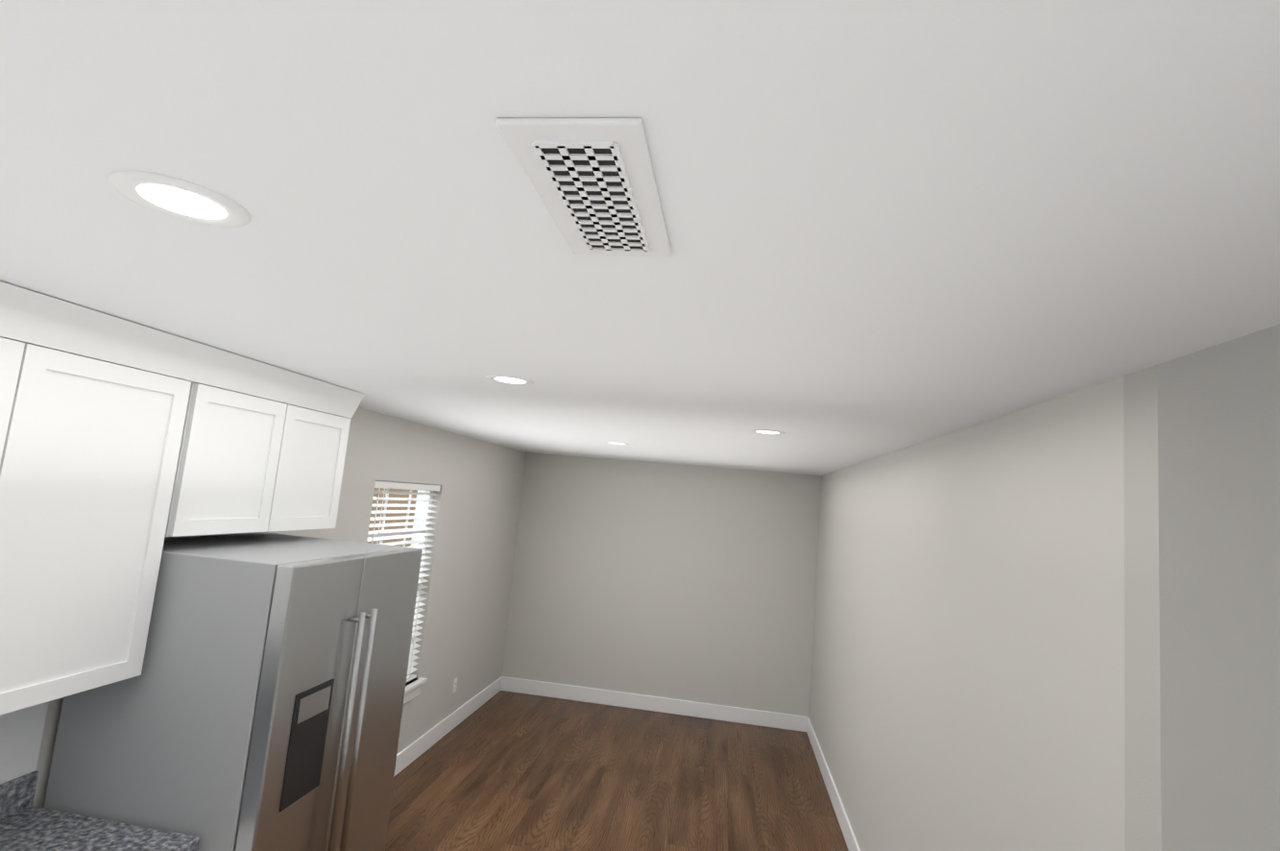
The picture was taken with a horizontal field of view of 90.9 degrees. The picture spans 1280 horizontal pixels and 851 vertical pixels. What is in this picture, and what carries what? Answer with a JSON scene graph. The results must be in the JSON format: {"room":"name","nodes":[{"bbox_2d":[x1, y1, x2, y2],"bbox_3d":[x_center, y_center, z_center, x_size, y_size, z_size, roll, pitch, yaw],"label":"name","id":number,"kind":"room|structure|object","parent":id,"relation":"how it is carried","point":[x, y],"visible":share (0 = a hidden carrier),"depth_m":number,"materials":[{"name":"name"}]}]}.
{"room":"kitchen","nodes":[
{"label":"kitchen","id":0,"kind":"room"},
{"bbox_2d":[32,407,525,807],"bbox_3d":[-2.276,0.674,0.238,0.120,2.455,13.240,4,-7,8],"label":"wall","id":1,"kind":"structure","parent":0,"point":[467,594],"depth_m":5.04,"materials":[{"name":"grey paint"}]},
{"bbox_2d":[0,281,69,646],"bbox_3d":[-1.837,0.158,1.364,0.340,1.092,0.633,4,-7,8],"label":"upper cabinet","id":2,"kind":"object","parent":1,"relation":"attached to","point":[32,324],"depth_m":1.64,"materials":[{"name":"white wood"}]},
{"bbox_2d":[0,302,207,715],"bbox_3d":[-1.771,0.220,1.843,0.340,1.092,0.574,4,-7,8],"label":"upper cabinet","id":3,"kind":"object","parent":1,"relation":"attached to","point":[127,446],"depth_m":1.86,"materials":[{"name":"white wood"}]},
{"bbox_2d":[172,345,307,536],"bbox_3d":[-1.675,0.074,2.424,0.340,0.652,0.508,4,-7,8],"label":"upper cabinet","id":4,"kind":"object","parent":1,"relation":"attached to","point":[246,422],"depth_m":2.38,"materials":[{"name":"white wood"}]},
{"bbox_2d":[284,377,357,531],"bbox_3d":[-1.622,0.124,2.809,0.340,0.652,0.508,4,-7,8],"label":"upper cabinet","id":5,"kind":"object","parent":1,"relation":"attached to","point":[321,447],"depth_m":2.84,"materials":[{"name":"white wood"}]},
{"bbox_2d":[367,480,440,703],"bbox_3d":[-1.687,1.166,4.307,0.160,1.555,1.030,4,-7,8],"label":"kitchen window","id":6,"kind":"structure","parent":1,"relation":"in","point":[412,689],"depth_m":4.54,"materials":[{"name":"white plastic"}]},
{"bbox_2d":[393,676,505,776],"bbox_3d":[-1.676,2.415,4.678,0.016,0.139,3.670,4,-7,8],"label":"baseboard","id":7,"kind":"structure","parent":1,"relation":"attached to","point":[408,755],"depth_m":5.15,"materials":[{"name":"white wood"}]},
{"bbox_2d":[452,676,458,693],"bbox_3d":[-1.567,2.199,5.337,0.009,0.115,0.070,4,-7,8],"label":"outlet","id":8,"kind":"object","parent":1,"relation":"attached to","point":[454,685],"visible":1,"depth_m":5.33,"materials":[{"name":"white plastic"}]},
{"bbox_2d":[385,690,848,850],"bbox_3d":[1.346,2.179,-0.457,8.040,0.060,13.600,4,-7,8],"label":"floor","id":9,"kind":"structure","parent":0,"point":[502,770],"depth_m":4.54,"materials":[{"name":"wood"}]},
{"bbox_2d":[0,700,199,850],"bbox_3d":[-1.889,1.298,0.536,0.635,1.355,2.911,4,-7,8],"label":"countertop","id":10,"kind":"structure","parent":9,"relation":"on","point":[26,824],"depth_m":1.50,"materials":[{"name":"grey stone"}]},
{"bbox_2d":[43,532,422,850],"bbox_3d":[-1.491,1.355,2.433,0.826,1.750,0.880,4,-7,8],"label":"fridge","id":11,"kind":"object","parent":9,"relation":"on","point":[256,704],"visible":1,"depth_m":2.08,"materials":[{"name":"grey metal"}]},
{"bbox_2d":[0,0,1279,475],"bbox_3d":[-0.270,-0.147,2.848,3.208,0.120,7.775,4,-7,8],"label":"ceiling","id":12,"kind":"structure","parent":0,"point":[893,225],"depth_m":0.83,"materials":[{"name":"white paint"}]},
{"bbox_2d":[108,170,250,227],"bbox_3d":[-0.700,-0.341,0.966,0.178,0.006,0.178,4,-7,8],"label":"recessed light","id":13,"kind":"object","parent":12,"relation":"in","point":[179,199],"visible":1,"depth_m":0.95,"materials":[{"name":"white"}]},
{"bbox_2d":[485,374,534,385],"bbox_3d":[-0.474,-0.164,2.306,0.178,0.006,0.178,4,-7,8],"label":"recessed light","id":14,"kind":"object","parent":12,"relation":"in","point":[509,379],"visible":1,"depth_m":2.29,"materials":[{"name":"white plastic"}]},
{"bbox_2d":[495,118,671,257],"bbox_3d":[-0.053,-0.296,0.840,0.160,0.012,0.360,4,-7,8],"label":"ceiling vent","id":15,"kind":"object","parent":12,"relation":"in","point":[592,181],"visible":1,"depth_m":0.77,"materials":[{"name":"white metal"}]},
{"bbox_2d":[604,441,628,444],"bbox_3d":[-0.168,0.131,4.597,0.178,0.006,0.178,4,-7,8],"label":"recessed light","id":16,"kind":"object","parent":12,"relation":"in","point":[615,443],"visible":1,"depth_m":4.57,"materials":[{"name":"white"}]},
{"bbox_2d":[749,429,785,434],"bbox_3d":[0.642,0.035,3.174,0.178,0.006,0.178,4,-7,8],"label":"recessed light","id":17,"kind":"object","parent":12,"relation":"in","point":[767,432],"visible":1,"depth_m":3.16,"materials":[{"name":"white plastic"}]},
{"bbox_2d":[501,452,821,716],"bbox_3d":[0.198,1.617,6.451,3.088,2.455,0.120,4,-7,8],"label":"wall","id":18,"kind":"structure","parent":0,"point":[687,582],"depth_m":6.39,"materials":[{"name":"grey paint"}]},
{"bbox_2d":[501,676,804,731],"bbox_3d":[0.089,2.753,6.250,3.030,0.139,0.016,4,-7,8],"label":"baseboard","id":19,"kind":"structure","parent":18,"relation":"attached to","point":[773,719],"depth_m":6.23,"materials":[{"name":"white wood"}]},
{"bbox_2d":[808,375,1125,850],"bbox_3d":[1.440,1.410,3.756,0.120,2.455,4.890,4,-7,8],"label":"wall","id":20,"kind":"structure","parent":0,"point":[967,686],"depth_m":2.21,"materials":[{"name":"grey paint"}]},
{"bbox_2d":[804,716,860,850],"bbox_3d":[1.274,2.550,3.632,0.016,0.139,4.890,4,-7,8],"label":"baseboard","id":21,"kind":"structure","parent":20,"relation":"attached to","point":[852,843],"depth_m":4.56,"materials":[{"name":"white wood"}]},
{"bbox_2d":[1123,323,1279,850],"bbox_3d":[3.241,0.637,1.058,4.352,3.670,0.120,4,-7,8],"label":"wall","id":22,"kind":"structure","parent":0,"point":[1201,455],"depth_m":1.33,"materials":[{"name":"grey paint"}]},
{"label":"outside","id":23,"kind":"structure","parent":0,"visible":0},
{"bbox_2d":[366,487,417,546],"bbox_3d":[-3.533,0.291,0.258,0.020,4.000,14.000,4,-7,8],"label":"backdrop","id":24,"kind":"structure","parent":23,"point":[396,508],"depth_m":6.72,"materials":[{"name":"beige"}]}
]}

